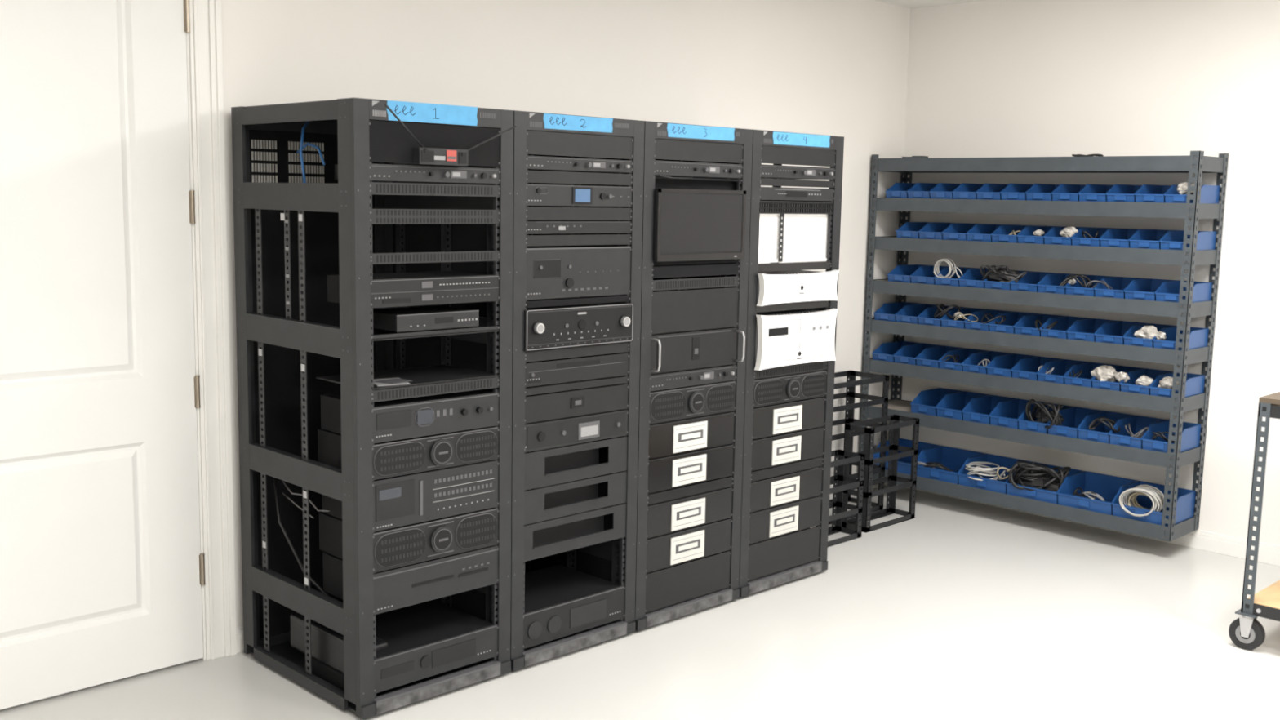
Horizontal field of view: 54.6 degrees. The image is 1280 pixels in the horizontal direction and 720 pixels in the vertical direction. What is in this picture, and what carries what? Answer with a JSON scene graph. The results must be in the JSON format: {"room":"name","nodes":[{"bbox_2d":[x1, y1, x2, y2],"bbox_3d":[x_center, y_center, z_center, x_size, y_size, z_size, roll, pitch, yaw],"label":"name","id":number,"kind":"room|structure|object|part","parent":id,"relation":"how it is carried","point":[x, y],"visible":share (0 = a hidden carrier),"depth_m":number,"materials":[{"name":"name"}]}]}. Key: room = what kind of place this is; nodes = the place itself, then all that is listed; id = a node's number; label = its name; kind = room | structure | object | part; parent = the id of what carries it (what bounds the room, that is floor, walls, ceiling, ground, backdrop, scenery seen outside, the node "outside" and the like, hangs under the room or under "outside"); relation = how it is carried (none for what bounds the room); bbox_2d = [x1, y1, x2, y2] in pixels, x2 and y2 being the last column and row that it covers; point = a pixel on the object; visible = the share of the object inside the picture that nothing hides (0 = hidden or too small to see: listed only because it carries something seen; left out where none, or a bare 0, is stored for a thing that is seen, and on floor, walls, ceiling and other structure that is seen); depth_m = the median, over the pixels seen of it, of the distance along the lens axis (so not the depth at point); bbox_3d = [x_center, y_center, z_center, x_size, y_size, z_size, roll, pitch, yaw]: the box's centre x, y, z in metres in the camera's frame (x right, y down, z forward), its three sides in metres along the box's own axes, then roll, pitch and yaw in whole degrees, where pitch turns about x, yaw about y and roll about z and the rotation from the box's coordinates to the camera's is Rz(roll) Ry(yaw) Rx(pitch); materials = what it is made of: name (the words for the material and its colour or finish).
{"room":"server room","nodes":[
{"label":"server room","id":0,"kind":"room"},
{"bbox_2d":[221,0,911,626],"bbox_3d":[-1.467,-0.288,4.074,8.240,2.615,0.100,-6,11,-44],"label":"wall","id":1,"kind":"structure","parent":0,"point":[836,68],"depth_m":5.26,"materials":[{"name":"white paint"}]},
{"bbox_2d":[0,0,205,710],"bbox_3d":[-1.778,-0.166,3.721,0.924,2.428,0.057,-6,11,-44],"label":"door","id":2,"kind":"structure","parent":1,"relation":"in","point":[100,522],"depth_m":3.82,"materials":[{"name":"white wood"}]},
{"bbox_3d":[-1.442,-0.194,4.022,0.020,1.906,0.016,-6,11,-44],"label":"hinge set","id":3,"kind":"part","parent":2,"relation":"part of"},
{"bbox_2d":[186,0,236,660],"bbox_3d":[-1.800,-0.221,3.727,1.134,2.560,0.116,-6,11,-44],"label":"trim","id":4,"kind":"structure","parent":1,"relation":"attached to","point":[204,40],"depth_m":4.07,"materials":[{"name":"white wood"}]},
{"bbox_2d":[235,481,887,653],"bbox_3d":[0.011,0.809,5.631,3.935,0.090,0.014,-6,11,-44],"label":"baseboard","id":5,"kind":"structure","parent":1,"relation":"attached to","point":[240,643],"depth_m":4.27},
{"bbox_2d":[0,484,1279,719],"bbox_3d":[0.815,1.408,1.934,8.240,0.100,6.680,-6,11,-44],"label":"floor","id":6,"kind":"structure","parent":0,"point":[958,609],"depth_m":4.39,"materials":[{"name":"white concrete"}]},
{"bbox_2d":[231,97,516,719],"bbox_3d":[-0.851,0.118,4.034,0.575,1.843,0.798,-6,11,-44],"label":"equipment rack","id":7,"kind":"object","parent":6,"relation":"on","point":[373,238],"visible":1,"depth_m":3.89,"materials":[{"name":"black metal"}]},
{"bbox_3d":[-1.123,0.081,4.308,0.474,1.735,0.007,-6,11,-44],"label":"panel","id":8,"kind":"part","parent":7,"relation":"part of","materials":[{"name":"black metal"}]},
{"bbox_2d":[315,326,499,390],"bbox_3d":[-0.722,-0.020,3.887,0.486,0.148,0.300,-6,11,-44],"label":"shelf","id":9,"kind":"object","parent":7,"relation":"attached to","point":[379,380],"depth_m":3.84,"materials":[{"name":"black metal"}]},
{"bbox_3d":[-0.677,0.097,4.251,0.002,1.735,0.692,-6,11,-44],"label":"panel","id":10,"kind":"part","parent":7,"relation":"part of","materials":[{"name":"black metal"}]},
{"bbox_2d":[510,110,644,671],"bbox_3d":[-0.454,0.072,4.450,0.575,1.842,0.759,-6,11,-44],"label":"equipment rack","id":11,"kind":"object","parent":6,"relation":"on","point":[578,180],"visible":0.59,"depth_m":4.21,"materials":[{"name":"black metal"}]},
{"bbox_3d":[-0.266,0.052,4.653,0.002,1.735,0.692,-6,11,-44],"label":"panel","id":12,"kind":"part","parent":11,"relation":"part of","materials":[{"name":"black metal"}]},
{"bbox_2d":[617,120,752,631],"bbox_3d":[-0.038,0.027,4.848,0.575,1.842,0.773,-6,11,-44],"label":"equipment rack","id":13,"kind":"object","parent":6,"relation":"on","point":[693,337],"visible":0.48,"depth_m":4.61,"materials":[{"name":"black metal"}]},
{"bbox_3d":[0.145,0.007,5.056,0.002,1.735,0.692,-6,11,-44],"label":"panel","id":14,"kind":"part","parent":13,"relation":"part of","materials":[{"name":"black metal"}]},
{"bbox_2d":[653,188,746,262],"bbox_3d":[0.211,-0.494,4.539,0.471,0.257,0.056,-6,11,-44],"label":"computer monitor","id":15,"kind":"object","parent":13,"relation":"attached to","point":[691,224],"visible":1,"depth_m":4.51,"materials":[{"name":"black plastic"}]},
{"bbox_2d":[738,129,844,597],"bbox_3d":[0.363,-0.019,5.260,0.575,1.842,0.744,-6,11,-44],"label":"equipment rack","id":16,"kind":"object","parent":6,"relation":"on","point":[788,410],"visible":0.46,"depth_m":5.00,"materials":[{"name":"black metal"}]},
{"bbox_3d":[0.525,0.248,5.521,0.002,1.150,0.622,-6,11,-44],"label":"panel","id":17,"kind":"part","parent":16,"relation":"part of","materials":[{"name":"black metal"}]},
{"bbox_3d":[0.608,-0.489,4.953,0.479,0.193,0.016,-6,11,-44],"label":"white blank panel","id":18,"kind":"part","parent":16,"relation":"part of","materials":[{"name":"white metal"}]},
{"bbox_2d":[754,308,838,370],"bbox_3d":[0.516,-0.104,5.095,0.496,0.216,0.364,-6,11,-44],"label":"amplifier","id":19,"kind":"object","parent":16,"relation":"in","point":[796,336],"visible":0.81,"depth_m":4.95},
{"bbox_3d":[0.624,-0.606,4.928,0.486,0.050,0.003,-6,11,-44],"label":"perforated panel","id":20,"kind":"part","parent":16,"relation":"part of","materials":[{"name":"black metal"}]},
{"bbox_2d":[756,270,839,306],"bbox_3d":[0.520,-0.307,5.068,0.496,0.126,0.364,-6,11,-44],"label":"amplifier","id":21,"kind":"object","parent":16,"relation":"in","point":[775,287],"visible":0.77,"depth_m":4.93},
{"bbox_2d":[813,449,865,546],"bbox_3d":[0.828,0.654,5.743,0.490,0.400,0.150,-6,11,-44],"label":"rack","id":22,"kind":"object","parent":6,"relation":"on","point":[838,477],"visible":0.44,"depth_m":5.88,"materials":[{"name":"black metal"}]},
{"bbox_2d":[828,370,888,524],"bbox_3d":[0.998,0.434,6.284,0.520,0.700,0.240,-6,11,-44],"label":"rack","id":23,"kind":"object","parent":6,"relation":"on","point":[850,394],"visible":0.34,"depth_m":6.39,"materials":[{"name":"black metal"}]},
{"bbox_2d":[841,414,919,533],"bbox_3d":[1.189,0.554,6.130,0.420,0.510,0.150,-6,11,-44],"label":"rack","id":24,"kind":"object","parent":6,"relation":"on","point":[891,478],"visible":0.88,"depth_m":6.13,"materials":[{"name":"black metal"}]},
{"bbox_2d":[858,151,1228,541],"bbox_3d":[1.911,-0.145,6.159,0.338,1.734,1.697,-6,11,-44],"label":"metal shelving unit","id":25,"kind":"object","parent":6,"relation":"on","point":[1165,512],"visible":0.98,"depth_m":5.96,"materials":[{"name":"grey metal"}]},
{"bbox_2d":[1228,391,1279,649],"bbox_3d":[2.736,0.618,4.299,0.630,0.922,1.061,-6,11,-44],"label":"utility cart","id":26,"kind":"object","parent":6,"relation":"on","point":[1246,632],"visible":1,"depth_m":4.44,"materials":[{"name":"silver metal"}]},
{"bbox_2d":[874,0,982,8],"bbox_3d":[0.868,-1.283,1.579,8.240,0.100,6.680,-6,11,-44],"label":"ceiling","id":27,"kind":"structure","parent":0,"point":[906,3],"depth_m":6.47,"materials":[{"name":"white paint"}]},
{"bbox_2d":[893,0,1279,546],"bbox_3d":[3.740,-0.255,4.596,0.100,2.615,6.480,-6,11,-44],"label":"wall","id":28,"kind":"structure","parent":0,"point":[987,78],"depth_m":5.88,"materials":[{"name":"white paint"}]},
{"bbox_2d":[906,487,1279,566],"bbox_3d":[3.680,1.001,4.716,0.014,0.090,6.466,-6,11,-44],"label":"baseboard","id":29,"kind":"structure","parent":28,"relation":"attached to","point":[1268,553],"depth_m":5.73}
]}

